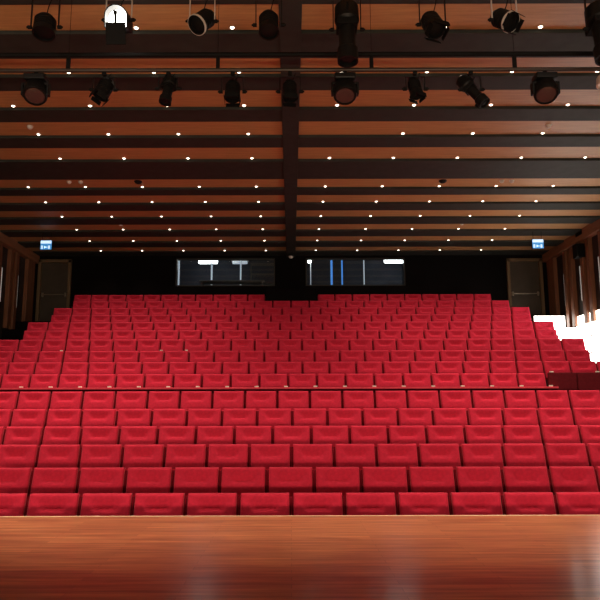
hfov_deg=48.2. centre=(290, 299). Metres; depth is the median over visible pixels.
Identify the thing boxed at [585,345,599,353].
step
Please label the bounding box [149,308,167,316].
seat
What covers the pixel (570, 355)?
seat
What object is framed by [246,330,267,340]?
seat
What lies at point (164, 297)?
seat
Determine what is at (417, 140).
ceiling beam
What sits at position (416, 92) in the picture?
spotlight
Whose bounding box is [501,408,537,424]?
seat
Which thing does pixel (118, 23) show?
spotlight
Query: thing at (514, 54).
bar
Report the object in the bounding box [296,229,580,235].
ceiling beam
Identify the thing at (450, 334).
seat
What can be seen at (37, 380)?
seat
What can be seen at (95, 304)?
seat
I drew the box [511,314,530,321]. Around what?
seat
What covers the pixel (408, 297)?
seat
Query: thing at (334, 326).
seat
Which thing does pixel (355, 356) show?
seat
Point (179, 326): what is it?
seat
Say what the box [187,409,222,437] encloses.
seat
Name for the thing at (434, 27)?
spotlight
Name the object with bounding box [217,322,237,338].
seat
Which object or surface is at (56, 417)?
seat
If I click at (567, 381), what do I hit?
partition panel
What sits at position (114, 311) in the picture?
seat
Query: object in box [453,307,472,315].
seat
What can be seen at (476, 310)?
seat
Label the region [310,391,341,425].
seat
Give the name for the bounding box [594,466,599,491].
seat
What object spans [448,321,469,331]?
seat
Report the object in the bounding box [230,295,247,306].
seat
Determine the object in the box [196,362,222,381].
seat
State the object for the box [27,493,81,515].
seat
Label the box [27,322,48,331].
seat
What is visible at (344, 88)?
spotlight
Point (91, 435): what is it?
seat
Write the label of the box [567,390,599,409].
seat
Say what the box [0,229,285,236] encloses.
ceiling beam
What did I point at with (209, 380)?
seat
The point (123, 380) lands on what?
seat
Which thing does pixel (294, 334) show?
seat
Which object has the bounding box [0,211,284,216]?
ceiling panel
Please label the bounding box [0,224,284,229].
ceiling panel
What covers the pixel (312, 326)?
seat
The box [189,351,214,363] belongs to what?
seat
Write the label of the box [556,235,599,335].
wall
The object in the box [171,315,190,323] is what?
seat
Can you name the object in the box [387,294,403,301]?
seat
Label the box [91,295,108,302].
seat
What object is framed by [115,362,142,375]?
seat
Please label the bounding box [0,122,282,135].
ceiling panel
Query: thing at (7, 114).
ceiling beam
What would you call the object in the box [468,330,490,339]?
seat
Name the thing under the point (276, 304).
seat
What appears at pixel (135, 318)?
seat
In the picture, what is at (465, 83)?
spotlight
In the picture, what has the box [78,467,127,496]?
seat
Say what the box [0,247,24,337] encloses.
wall
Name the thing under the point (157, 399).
seat
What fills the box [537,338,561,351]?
seat
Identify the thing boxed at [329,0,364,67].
spotlight
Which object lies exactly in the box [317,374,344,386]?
seat
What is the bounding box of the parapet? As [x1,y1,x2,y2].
[0,388,557,407]
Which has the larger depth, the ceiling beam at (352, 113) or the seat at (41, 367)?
the seat at (41, 367)
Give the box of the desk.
[199,280,264,284]
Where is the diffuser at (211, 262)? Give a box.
[211,262,212,284]
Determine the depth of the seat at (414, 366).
13.78 m
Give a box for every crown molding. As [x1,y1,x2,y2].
[0,232,39,263]
[542,219,599,261]
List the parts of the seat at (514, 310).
backrest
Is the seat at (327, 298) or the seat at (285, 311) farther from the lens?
the seat at (327, 298)
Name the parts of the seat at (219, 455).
panel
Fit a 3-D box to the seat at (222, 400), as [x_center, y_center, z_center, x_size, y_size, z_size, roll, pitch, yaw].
[-1.055,1.982,11.203,0.548,0.919,0.451,0,-9,0]
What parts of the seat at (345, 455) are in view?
panel, backrest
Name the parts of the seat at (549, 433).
panel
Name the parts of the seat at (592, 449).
panel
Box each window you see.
[175,258,274,285]
[306,258,405,285]
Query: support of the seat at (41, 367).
on the floor
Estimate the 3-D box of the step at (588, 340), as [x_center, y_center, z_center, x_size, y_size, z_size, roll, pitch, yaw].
[7.873,1.163,18.558,0.940,0.324,0.039,0,-9,0]
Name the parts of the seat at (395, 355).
backrest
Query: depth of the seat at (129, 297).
21.18 m
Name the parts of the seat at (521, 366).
backrest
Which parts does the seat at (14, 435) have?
panel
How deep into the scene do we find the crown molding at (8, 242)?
20.25 m
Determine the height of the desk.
1.129 m
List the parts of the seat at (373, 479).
panel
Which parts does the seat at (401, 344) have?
backrest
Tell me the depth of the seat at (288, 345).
15.60 m
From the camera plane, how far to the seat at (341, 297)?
21.18 m
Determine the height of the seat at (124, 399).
0.919 m
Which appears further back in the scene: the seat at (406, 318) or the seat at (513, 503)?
the seat at (406, 318)
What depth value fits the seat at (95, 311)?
19.32 m
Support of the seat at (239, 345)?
on the floor
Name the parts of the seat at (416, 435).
panel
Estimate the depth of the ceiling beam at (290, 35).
11.85 m
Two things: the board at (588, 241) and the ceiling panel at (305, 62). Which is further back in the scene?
the board at (588, 241)
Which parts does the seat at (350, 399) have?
backrest, panel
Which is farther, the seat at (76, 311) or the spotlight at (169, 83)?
the seat at (76, 311)
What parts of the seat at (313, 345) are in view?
backrest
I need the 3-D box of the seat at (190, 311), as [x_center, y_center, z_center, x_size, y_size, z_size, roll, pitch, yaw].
[-2.728,0.663,19.193,0.546,0.919,0.371,0,-9,0]
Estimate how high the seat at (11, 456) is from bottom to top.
0.919 m
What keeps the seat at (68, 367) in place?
on the floor
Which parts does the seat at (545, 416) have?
panel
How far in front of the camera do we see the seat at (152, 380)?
12.85 m
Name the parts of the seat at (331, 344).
backrest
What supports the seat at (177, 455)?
on the floor
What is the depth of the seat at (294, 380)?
12.85 m
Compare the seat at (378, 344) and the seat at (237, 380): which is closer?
the seat at (237, 380)
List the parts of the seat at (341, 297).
backrest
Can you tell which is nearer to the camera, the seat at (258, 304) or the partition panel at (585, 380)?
the partition panel at (585, 380)
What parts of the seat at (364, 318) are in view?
backrest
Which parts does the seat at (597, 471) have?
backrest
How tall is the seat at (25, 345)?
0.919 m
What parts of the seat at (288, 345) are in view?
backrest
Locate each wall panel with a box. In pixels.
[576,315,591,335]
[592,309,599,344]
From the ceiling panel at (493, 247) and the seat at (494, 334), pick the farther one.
the ceiling panel at (493, 247)
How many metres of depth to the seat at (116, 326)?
17.48 m
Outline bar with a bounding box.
[0,0,599,72]
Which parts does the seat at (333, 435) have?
panel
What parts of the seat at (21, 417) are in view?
panel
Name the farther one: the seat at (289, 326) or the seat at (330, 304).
the seat at (330, 304)
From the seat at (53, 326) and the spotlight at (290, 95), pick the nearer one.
the spotlight at (290, 95)
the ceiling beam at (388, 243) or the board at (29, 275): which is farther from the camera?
the board at (29, 275)
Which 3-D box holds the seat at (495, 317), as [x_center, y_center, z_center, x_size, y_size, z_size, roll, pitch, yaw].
[5.777,0.824,18.269,0.546,0.919,0.371,0,-9,0]
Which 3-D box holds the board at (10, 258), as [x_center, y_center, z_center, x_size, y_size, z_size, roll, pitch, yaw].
[-8.361,-0.360,19.873,0.120,2.400,0.200,0,-9,0]
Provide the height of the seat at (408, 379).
0.919 m
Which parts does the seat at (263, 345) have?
backrest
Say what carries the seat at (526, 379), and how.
on the floor
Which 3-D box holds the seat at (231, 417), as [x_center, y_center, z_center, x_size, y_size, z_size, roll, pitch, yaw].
[-0.804,2.139,10.336,0.548,0.919,0.451,0,-9,0]
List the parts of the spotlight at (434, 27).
barn door, barn door, barn door, barn door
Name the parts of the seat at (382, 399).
panel, backrest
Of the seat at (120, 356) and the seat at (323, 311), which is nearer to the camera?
the seat at (120, 356)
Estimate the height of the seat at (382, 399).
0.919 m
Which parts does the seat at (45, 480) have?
panel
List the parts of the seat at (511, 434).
panel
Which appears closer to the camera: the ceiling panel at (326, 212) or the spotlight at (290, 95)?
the spotlight at (290, 95)
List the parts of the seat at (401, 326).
backrest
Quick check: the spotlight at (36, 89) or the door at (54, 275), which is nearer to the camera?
the spotlight at (36, 89)
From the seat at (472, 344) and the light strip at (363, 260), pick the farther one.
the light strip at (363, 260)
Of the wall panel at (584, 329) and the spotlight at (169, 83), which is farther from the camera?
the wall panel at (584, 329)
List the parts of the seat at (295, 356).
backrest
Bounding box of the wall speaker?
[572,243,584,258]
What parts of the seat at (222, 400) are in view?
backrest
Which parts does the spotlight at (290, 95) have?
barn door, barn door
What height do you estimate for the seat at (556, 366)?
0.919 m
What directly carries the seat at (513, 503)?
on the floor
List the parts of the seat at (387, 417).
backrest, panel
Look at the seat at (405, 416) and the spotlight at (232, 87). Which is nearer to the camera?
the spotlight at (232, 87)
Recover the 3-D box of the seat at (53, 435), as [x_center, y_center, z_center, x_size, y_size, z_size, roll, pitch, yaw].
[-3.284,2.250,9.437,0.548,0.919,0.451,0,-9,0]
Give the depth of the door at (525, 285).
21.83 m
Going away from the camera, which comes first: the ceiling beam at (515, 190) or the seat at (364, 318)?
the ceiling beam at (515, 190)
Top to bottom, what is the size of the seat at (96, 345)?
0.919 m
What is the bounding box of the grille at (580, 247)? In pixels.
[577,244,584,255]
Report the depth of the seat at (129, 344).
15.61 m
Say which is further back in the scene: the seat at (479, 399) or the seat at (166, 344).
the seat at (166, 344)
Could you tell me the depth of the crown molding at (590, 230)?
19.65 m
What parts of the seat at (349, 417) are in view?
panel, backrest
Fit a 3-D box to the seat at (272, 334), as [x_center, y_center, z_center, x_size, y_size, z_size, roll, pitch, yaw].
[-0.292,1.182,16.423,0.546,0.919,0.371,0,-9,0]
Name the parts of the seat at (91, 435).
panel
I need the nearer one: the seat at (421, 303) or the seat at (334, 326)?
the seat at (334, 326)
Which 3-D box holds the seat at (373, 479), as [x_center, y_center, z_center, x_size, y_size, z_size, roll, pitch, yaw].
[1.096,2.389,7.649,0.548,0.919,0.451,0,-9,0]
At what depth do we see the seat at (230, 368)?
13.76 m
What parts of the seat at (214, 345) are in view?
backrest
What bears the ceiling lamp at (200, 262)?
hanging from the ceiling
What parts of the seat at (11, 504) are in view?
panel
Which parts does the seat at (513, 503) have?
panel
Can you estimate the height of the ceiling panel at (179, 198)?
0.060 m
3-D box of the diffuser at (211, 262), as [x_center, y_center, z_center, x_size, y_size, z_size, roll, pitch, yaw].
[-2.772,-0.887,23.448,0.060,0.891,0.020,0,-9,0]
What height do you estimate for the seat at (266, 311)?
0.919 m
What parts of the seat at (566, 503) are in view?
panel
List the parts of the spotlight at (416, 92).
barn door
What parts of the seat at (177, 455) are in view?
backrest, panel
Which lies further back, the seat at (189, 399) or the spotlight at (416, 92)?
the seat at (189, 399)
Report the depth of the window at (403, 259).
21.98 m
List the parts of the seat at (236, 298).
backrest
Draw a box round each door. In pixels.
[35,259,71,321]
[506,258,545,319]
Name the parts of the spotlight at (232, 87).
barn door, barn door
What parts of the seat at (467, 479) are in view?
panel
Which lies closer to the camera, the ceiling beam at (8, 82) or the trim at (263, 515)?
the trim at (263, 515)
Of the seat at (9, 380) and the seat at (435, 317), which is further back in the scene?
the seat at (435, 317)
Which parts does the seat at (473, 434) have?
panel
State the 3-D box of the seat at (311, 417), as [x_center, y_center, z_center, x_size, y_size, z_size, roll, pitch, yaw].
[0.296,2.136,10.336,0.548,0.919,0.451,0,-9,0]
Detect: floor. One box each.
[0,321,49,340]
[0,515,599,599]
[565,320,593,344]
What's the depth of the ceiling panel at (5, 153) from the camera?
13.50 m
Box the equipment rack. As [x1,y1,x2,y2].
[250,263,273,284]
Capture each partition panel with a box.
[547,371,576,391]
[576,371,599,391]
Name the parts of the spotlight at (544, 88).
arm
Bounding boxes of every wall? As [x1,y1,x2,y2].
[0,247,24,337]
[32,255,549,321]
[180,260,401,284]
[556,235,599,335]
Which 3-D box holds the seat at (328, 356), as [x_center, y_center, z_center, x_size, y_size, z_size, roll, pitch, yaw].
[0.792,1.540,14.534,0.548,0.919,0.451,0,-9,0]
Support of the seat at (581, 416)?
on the floor
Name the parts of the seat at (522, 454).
panel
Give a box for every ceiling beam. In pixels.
[0,0,277,4]
[0,30,279,58]
[0,74,280,90]
[0,107,281,121]
[0,135,282,147]
[0,159,283,179]
[0,187,283,195]
[0,202,284,210]
[0,217,284,224]
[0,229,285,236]
[18,241,285,247]
[33,251,285,255]
[278,0,301,256]
[296,216,599,223]
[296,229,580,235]
[296,240,563,246]
[296,250,548,255]
[297,186,599,194]
[297,201,599,210]
[298,134,599,147]
[298,158,599,178]
[299,106,599,121]
[300,73,599,89]
[301,29,594,57]
[302,0,594,3]
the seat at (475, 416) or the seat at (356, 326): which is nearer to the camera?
the seat at (475, 416)
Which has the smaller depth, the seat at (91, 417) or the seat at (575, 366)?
the seat at (91, 417)
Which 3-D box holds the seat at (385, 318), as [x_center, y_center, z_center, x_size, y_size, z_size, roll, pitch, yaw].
[2.477,0.832,18.269,0.546,0.919,0.371,0,-9,0]
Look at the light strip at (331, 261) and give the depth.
23.45 m
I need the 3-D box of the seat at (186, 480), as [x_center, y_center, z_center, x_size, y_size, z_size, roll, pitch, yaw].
[-1.104,2.395,7.649,0.548,0.919,0.451,0,-9,0]
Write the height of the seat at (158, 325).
0.919 m
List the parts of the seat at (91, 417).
panel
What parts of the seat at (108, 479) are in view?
panel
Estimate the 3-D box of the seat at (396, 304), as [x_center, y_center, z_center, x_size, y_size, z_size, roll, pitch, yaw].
[3.026,0.457,20.119,0.546,0.919,0.371,0,-9,0]
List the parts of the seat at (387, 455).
panel, backrest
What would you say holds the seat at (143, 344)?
on the floor
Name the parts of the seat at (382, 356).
backrest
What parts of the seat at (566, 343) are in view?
backrest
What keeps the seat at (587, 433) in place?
on the floor
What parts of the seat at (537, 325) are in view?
backrest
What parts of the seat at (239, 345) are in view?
backrest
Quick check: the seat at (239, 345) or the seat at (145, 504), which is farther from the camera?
the seat at (239, 345)
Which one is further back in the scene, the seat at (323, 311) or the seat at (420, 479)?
the seat at (323, 311)
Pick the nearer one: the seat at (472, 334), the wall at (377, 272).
the seat at (472, 334)
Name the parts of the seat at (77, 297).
backrest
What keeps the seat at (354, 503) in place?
on the floor
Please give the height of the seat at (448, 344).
0.919 m
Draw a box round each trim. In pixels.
[0,387,558,389]
[0,515,512,516]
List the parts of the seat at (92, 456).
panel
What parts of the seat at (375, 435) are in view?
panel, backrest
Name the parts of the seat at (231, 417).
backrest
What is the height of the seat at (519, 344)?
0.919 m
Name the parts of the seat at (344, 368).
backrest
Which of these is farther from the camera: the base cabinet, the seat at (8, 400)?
the base cabinet
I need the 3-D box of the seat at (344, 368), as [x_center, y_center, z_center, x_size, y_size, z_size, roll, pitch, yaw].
[1.063,1.700,13.612,0.548,0.919,0.451,0,-9,0]
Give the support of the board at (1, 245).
attached to the wall at (5, 250)
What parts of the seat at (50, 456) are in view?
panel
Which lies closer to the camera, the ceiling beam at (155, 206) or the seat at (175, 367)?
the seat at (175, 367)
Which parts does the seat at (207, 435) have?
backrest, panel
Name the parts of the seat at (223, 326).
backrest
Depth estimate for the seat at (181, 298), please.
21.18 m
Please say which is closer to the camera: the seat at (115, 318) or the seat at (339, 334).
the seat at (339, 334)
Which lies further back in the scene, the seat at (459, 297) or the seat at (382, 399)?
the seat at (459, 297)
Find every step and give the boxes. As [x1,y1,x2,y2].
[534,316,564,327]
[554,328,578,335]
[558,336,592,344]
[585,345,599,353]
[590,354,599,362]
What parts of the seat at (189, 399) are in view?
backrest, panel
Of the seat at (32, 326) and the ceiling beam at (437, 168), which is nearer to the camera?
the ceiling beam at (437, 168)
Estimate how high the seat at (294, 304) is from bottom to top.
0.919 m
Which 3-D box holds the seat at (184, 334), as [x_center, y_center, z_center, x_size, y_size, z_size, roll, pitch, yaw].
[-2.492,1.187,16.423,0.546,0.919,0.371,0,-9,0]
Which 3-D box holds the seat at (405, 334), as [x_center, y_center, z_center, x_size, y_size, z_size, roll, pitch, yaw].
[3.008,1.174,16.423,0.546,0.919,0.371,0,-9,0]
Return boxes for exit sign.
[40,233,52,249]
[531,231,543,248]
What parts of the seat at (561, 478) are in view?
panel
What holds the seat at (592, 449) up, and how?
on the floor
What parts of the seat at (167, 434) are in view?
backrest, panel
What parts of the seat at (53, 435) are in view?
panel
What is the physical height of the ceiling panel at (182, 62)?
0.060 m
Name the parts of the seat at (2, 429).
panel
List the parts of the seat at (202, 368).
backrest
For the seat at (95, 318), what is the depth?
18.40 m
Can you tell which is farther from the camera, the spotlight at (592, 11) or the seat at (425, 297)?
the seat at (425, 297)
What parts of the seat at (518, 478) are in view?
panel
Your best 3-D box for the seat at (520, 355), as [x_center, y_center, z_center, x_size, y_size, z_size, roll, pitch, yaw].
[5.192,1.529,14.534,0.548,0.919,0.451,0,-9,0]
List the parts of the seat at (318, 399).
backrest, panel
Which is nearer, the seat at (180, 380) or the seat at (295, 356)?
the seat at (180, 380)
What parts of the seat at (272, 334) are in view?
backrest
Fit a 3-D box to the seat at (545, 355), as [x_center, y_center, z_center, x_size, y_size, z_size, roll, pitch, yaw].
[5.742,1.528,14.534,0.548,0.919,0.451,0,-9,0]
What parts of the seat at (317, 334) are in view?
backrest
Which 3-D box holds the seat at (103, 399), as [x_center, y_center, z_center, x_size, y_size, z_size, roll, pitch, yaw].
[-3.255,1.987,11.203,0.548,0.919,0.451,0,-9,0]
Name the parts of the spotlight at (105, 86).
barn door, barn door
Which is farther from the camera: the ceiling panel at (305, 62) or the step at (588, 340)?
the step at (588, 340)
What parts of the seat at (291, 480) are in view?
panel, backrest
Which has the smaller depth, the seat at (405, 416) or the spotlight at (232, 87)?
the spotlight at (232, 87)
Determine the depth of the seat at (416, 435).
9.60 m
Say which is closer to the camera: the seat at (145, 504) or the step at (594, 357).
the seat at (145, 504)
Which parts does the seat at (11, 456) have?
panel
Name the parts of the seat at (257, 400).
panel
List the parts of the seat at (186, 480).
panel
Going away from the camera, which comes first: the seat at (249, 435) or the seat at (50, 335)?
the seat at (249, 435)
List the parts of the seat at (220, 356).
backrest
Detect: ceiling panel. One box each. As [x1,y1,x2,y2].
[0,4,278,29]
[0,58,280,73]
[0,90,281,106]
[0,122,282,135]
[0,148,282,159]
[0,179,283,187]
[0,195,284,202]
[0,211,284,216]
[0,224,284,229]
[11,236,285,240]
[28,247,285,250]
[296,224,587,228]
[296,236,569,240]
[296,246,553,250]
[297,178,599,186]
[297,194,599,201]
[297,210,599,216]
[298,147,599,158]
[299,90,599,106]
[299,121,599,134]
[300,57,599,73]
[301,3,589,29]
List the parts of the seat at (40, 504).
panel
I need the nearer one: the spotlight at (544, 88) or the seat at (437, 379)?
the spotlight at (544, 88)
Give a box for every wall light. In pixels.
[0,268,2,299]
[579,266,582,300]
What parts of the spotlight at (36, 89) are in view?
arm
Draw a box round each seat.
[0,340,19,352]
[0,351,14,363]
[0,362,9,375]
[0,392,19,410]
[0,409,13,428]
[0,427,5,444]
[0,445,39,470]
[0,468,33,496]
[0,493,29,515]
[1,374,31,387]
[4,427,44,446]
[8,362,35,375]
[11,409,48,428]
[13,351,39,363]
[17,392,51,410]
[18,340,43,352]
[23,331,45,340]
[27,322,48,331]
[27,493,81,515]
[30,374,59,387]
[30,468,80,493]
[35,362,62,375]
[37,445,81,469]
[38,350,64,363]
[42,340,66,352]
[42,426,82,446]
[45,331,68,340]
[46,409,82,425]
[48,322,69,331]
[50,308,72,321]
[50,392,83,408]
[51,315,70,323]
[59,374,88,387]
[62,362,89,375]
[64,351,89,363]
[66,340,90,350]
[67,331,90,339]
[69,322,90,330]
[71,295,91,307]
[71,315,90,323]
[72,301,90,309]
[72,308,91,316]
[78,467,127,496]
[79,444,123,470]
[80,493,134,515]
[81,409,117,428]
[81,426,120,446]
[82,391,116,411]
[87,374,116,387]
[88,362,115,375]
[89,340,113,352]
[89,351,114,363]
[90,322,111,331]
[90,331,112,340]
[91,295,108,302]
[91,301,109,309]
[91,308,110,316]
[91,315,110,321]
[109,295,125,302]
[109,301,127,309]
[110,308,129,316]
[111,315,130,323]
[111,322,132,331]
[112,330,134,340]
[113,339,137,352]
[114,351,139,363]
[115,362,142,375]
[115,391,148,410]
[116,374,145,387]
[117,409,152,428]
[119,426,158,446]
[122,444,165,470]
[125,467,173,496]
[126,295,143,302]
[127,301,145,308]
[130,308,148,316]
[131,315,150,323]
[133,322,153,331]
[133,493,186,515]
[135,330,156,340]
[137,339,160,352]
[139,350,164,363]
[142,362,169,375]
[143,295,160,302]
[145,301,163,308]
[145,374,173,387]
[148,391,180,410]
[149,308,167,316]
[151,315,170,323]
[152,409,187,428]
[154,322,174,331]
[157,330,178,340]
[158,426,196,455]
[161,295,178,302]
[161,339,184,352]
[164,301,181,308]
[164,350,189,365]
[165,444,207,479]
[168,308,186,315]
[169,362,195,375]
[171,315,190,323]
[173,467,220,505]
[174,374,202,386]
[175,322,195,332]
[178,295,195,302]
[179,330,201,344]
[180,391,212,418]
[182,301,199,308]
[184,339,207,352]
[186,493,238,515]
[187,308,205,315]
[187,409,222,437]
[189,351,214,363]
[191,315,210,323]
[196,295,212,302]
[196,322,216,334]
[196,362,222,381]
[196,426,234,457]
[200,301,217,308]
[201,330,223,340]
[202,374,230,386]
[206,308,224,315]
[207,444,249,477]
[208,339,231,356]
[211,315,230,323]
[212,391,244,417]
[213,295,230,302]
[214,351,239,370]
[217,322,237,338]
[218,301,236,308]
[220,467,266,495]
[222,362,248,375]
[222,409,256,443]
[224,330,245,345]
[225,308,243,315]
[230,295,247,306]
[231,315,250,323]
[231,339,254,357]
[231,374,259,386]
[235,426,272,463]
[236,301,254,308]
[238,322,258,331]
[239,351,263,363]
[239,493,290,515]
[244,308,262,315]
[245,391,276,415]
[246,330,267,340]
[248,295,264,301]
[249,362,275,386]
[249,444,291,469]
[251,315,270,322]
[255,301,272,308]
[255,339,277,358]
[257,409,291,427]
[259,322,279,331]
[260,374,287,386]
[263,308,281,315]
[264,351,288,363]
[267,467,313,514]
[268,330,289,350]
[271,315,290,322]
[273,301,290,308]
[273,426,310,446]
[276,362,301,375]
[277,391,309,410]
[279,339,301,361]
[280,322,300,331]
[282,308,300,315]
[288,374,316,386]
[290,330,311,340]
[290,351,313,373]
[291,301,308,308]
[291,315,310,322]
[292,408,326,427]
[292,444,333,469]
[292,493,343,514]
[301,308,319,315]
[301,322,321,338]
[302,339,325,361]
[303,362,328,375]
[309,301,326,308]
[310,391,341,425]
[311,315,330,322]
[311,426,349,450]
[313,330,334,345]
[314,350,339,363]
[314,467,360,495]
[317,295,334,301]
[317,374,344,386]
[320,307,338,315]
[322,322,342,331]
[325,339,348,359]
[327,301,345,308]
[327,408,362,442]
[329,362,355,385]
[331,314,350,322]
[334,444,375,492]
[335,294,351,305]
[335,330,356,340]
[339,307,357,315]
[339,350,364,363]
[342,391,374,424]
[343,322,363,331]
[344,493,396,514]
[345,301,363,308]
[345,374,373,386]
[349,339,372,358]
[349,426,387,466]
[351,314,370,329]
[352,294,369,302]
[356,362,382,375]
[357,330,378,343]
[358,307,376,315]
[361,467,408,504]
[362,408,397,436]
[364,301,381,308]
[364,322,385,331]
[364,350,389,368]
[369,294,386,301]
[371,314,390,328]
[372,339,395,357]
[374,373,402,386]
[374,391,406,422]
[375,444,418,489]
[377,307,396,315]
[379,330,401,340]
[382,301,399,308]
[382,361,408,374]
[385,322,406,337]
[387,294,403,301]
[387,426,425,450]
[389,350,414,372]
[391,314,410,322]
[396,307,415,315]
[396,339,419,357]
[396,492,449,514]
[397,408,432,427]
[400,301,417,308]
[401,330,423,340]
[402,373,430,386]
[404,294,421,301]
[406,321,427,330]
[406,391,439,410]
[407,467,455,495]
[409,361,435,375]
[411,314,430,322]
[414,350,439,362]
[415,307,434,315]
[417,444,460,469]
[418,301,436,308]
[419,339,443,351]
[421,294,438,301]
[423,330,445,339]
[425,425,464,445]
[427,321,448,331]
[431,314,450,322]
[431,373,459,386]
[431,408,467,427]
[434,307,453,315]
[435,361,462,374]
[436,301,454,308]
[438,391,471,409]
[439,294,456,301]
[439,350,464,362]
[443,339,466,351]
[445,330,467,339]
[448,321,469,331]
[448,492,502,514]
[451,314,470,322]
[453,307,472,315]
[454,300,472,308]
[454,467,502,495]
[456,294,473,301]
[459,373,488,386]
[459,444,503,469]
[462,361,489,375]
[463,425,502,445]
[464,350,489,362]
[466,339,490,351]
[466,408,502,427]
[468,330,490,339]
[469,321,490,330]
[470,391,504,409]
[471,314,490,322]
[472,300,490,306]
[472,307,491,315]
[473,294,491,301]
[488,373,517,386]
[489,350,515,362]
[489,361,516,374]
[490,321,511,329]
[490,330,512,338]
[490,339,514,351]
[491,300,508,308]
[491,307,510,314]
[491,314,511,322]
[500,466,550,491]
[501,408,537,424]
[501,425,541,443]
[501,443,546,466]
[501,492,555,514]
[503,390,537,409]
[510,307,533,322]
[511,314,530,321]
[511,321,532,330]
[512,330,534,339]
[513,339,537,349]
[514,350,539,362]
[515,361,547,386]
[516,373,546,386]
[532,321,558,337]
[534,329,557,339]
[535,390,569,407]
[536,408,573,427]
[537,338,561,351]
[539,350,565,362]
[539,425,579,445]
[542,361,569,377]
[543,443,588,468]
[547,466,598,494]
[553,492,599,514]
[560,338,592,353]
[564,350,590,362]
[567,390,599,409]
[569,361,596,372]
[571,408,599,427]
[578,425,599,445]
[585,443,599,468]
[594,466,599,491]
[595,361,599,370]
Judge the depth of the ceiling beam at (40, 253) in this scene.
21.62 m
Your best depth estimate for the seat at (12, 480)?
7.81 m
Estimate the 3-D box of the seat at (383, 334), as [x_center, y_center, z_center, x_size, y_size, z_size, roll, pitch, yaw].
[2.458,1.175,16.423,0.546,0.919,0.371,0,-9,0]
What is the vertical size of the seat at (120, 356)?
0.919 m
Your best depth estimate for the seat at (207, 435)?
9.60 m
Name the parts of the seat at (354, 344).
backrest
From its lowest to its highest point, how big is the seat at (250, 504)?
0.919 m
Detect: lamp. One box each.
[199,261,217,263]
[232,260,247,263]
[384,260,402,262]
[596,75,599,89]
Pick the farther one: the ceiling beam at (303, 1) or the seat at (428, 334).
the seat at (428, 334)
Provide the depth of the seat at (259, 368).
13.77 m
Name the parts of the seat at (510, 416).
panel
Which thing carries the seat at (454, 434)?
on the floor
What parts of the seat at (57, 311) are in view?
backrest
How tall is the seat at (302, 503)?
0.919 m
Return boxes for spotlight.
[21,72,50,105]
[26,0,62,41]
[89,72,118,106]
[101,0,135,44]
[155,71,181,106]
[185,0,218,35]
[218,71,246,106]
[252,0,285,40]
[276,71,303,106]
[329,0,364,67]
[331,71,358,104]
[402,71,428,103]
[415,0,449,43]
[456,71,489,108]
[488,0,524,34]
[530,70,559,104]
[582,0,599,65]
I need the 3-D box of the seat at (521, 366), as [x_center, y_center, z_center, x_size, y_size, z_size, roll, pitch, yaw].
[4.913,1.691,13.612,0.548,0.919,0.451,0,-9,0]
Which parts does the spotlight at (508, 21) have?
barn door, barn door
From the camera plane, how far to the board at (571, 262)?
19.80 m
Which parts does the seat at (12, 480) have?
panel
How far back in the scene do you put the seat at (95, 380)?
12.85 m
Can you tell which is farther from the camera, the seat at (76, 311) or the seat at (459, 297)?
the seat at (459, 297)
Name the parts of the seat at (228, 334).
backrest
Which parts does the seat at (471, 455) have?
panel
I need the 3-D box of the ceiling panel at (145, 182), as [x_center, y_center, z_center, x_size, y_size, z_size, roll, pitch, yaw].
[-4.192,-2.675,15.205,8.070,0.060,0.600,0,-9,0]
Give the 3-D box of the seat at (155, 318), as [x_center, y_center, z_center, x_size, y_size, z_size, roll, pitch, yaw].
[-3.573,0.847,18.269,0.546,0.919,0.371,0,-9,0]
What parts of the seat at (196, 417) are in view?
backrest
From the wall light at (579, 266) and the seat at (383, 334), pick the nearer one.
the seat at (383, 334)
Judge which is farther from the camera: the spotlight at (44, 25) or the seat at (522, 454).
the seat at (522, 454)
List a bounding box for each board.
[0,243,2,283]
[3,249,13,327]
[8,252,19,328]
[21,259,34,321]
[546,258,559,315]
[562,251,573,327]
[567,248,578,326]
[579,241,589,323]
[585,238,596,321]
[597,231,599,260]
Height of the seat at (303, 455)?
0.919 m
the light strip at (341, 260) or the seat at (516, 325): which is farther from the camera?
the light strip at (341, 260)
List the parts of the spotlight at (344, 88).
arm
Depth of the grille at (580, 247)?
19.07 m
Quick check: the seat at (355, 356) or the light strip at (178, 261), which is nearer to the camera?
the seat at (355, 356)
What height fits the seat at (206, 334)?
0.919 m
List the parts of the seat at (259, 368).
backrest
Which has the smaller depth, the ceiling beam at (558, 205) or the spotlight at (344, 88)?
the spotlight at (344, 88)
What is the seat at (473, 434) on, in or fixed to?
on the floor
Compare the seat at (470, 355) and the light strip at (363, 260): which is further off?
the light strip at (363, 260)
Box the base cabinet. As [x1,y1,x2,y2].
[265,288,316,301]
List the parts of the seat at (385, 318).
backrest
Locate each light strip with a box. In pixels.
[178,261,179,284]
[210,262,212,284]
[240,261,241,284]
[330,260,332,284]
[341,260,342,284]
[363,260,364,284]
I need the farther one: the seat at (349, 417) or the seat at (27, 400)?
the seat at (27, 400)
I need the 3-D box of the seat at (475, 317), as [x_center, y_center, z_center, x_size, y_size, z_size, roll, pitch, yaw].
[5.227,0.825,18.269,0.546,0.919,0.371,0,-9,0]
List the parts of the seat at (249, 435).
backrest, panel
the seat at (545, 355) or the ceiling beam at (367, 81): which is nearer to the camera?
the ceiling beam at (367, 81)
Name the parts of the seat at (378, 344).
backrest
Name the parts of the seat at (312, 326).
backrest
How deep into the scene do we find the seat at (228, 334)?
16.55 m
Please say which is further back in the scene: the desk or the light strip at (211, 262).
the light strip at (211, 262)
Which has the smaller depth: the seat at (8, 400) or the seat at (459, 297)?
the seat at (8, 400)
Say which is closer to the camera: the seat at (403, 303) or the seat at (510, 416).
the seat at (510, 416)
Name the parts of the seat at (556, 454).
panel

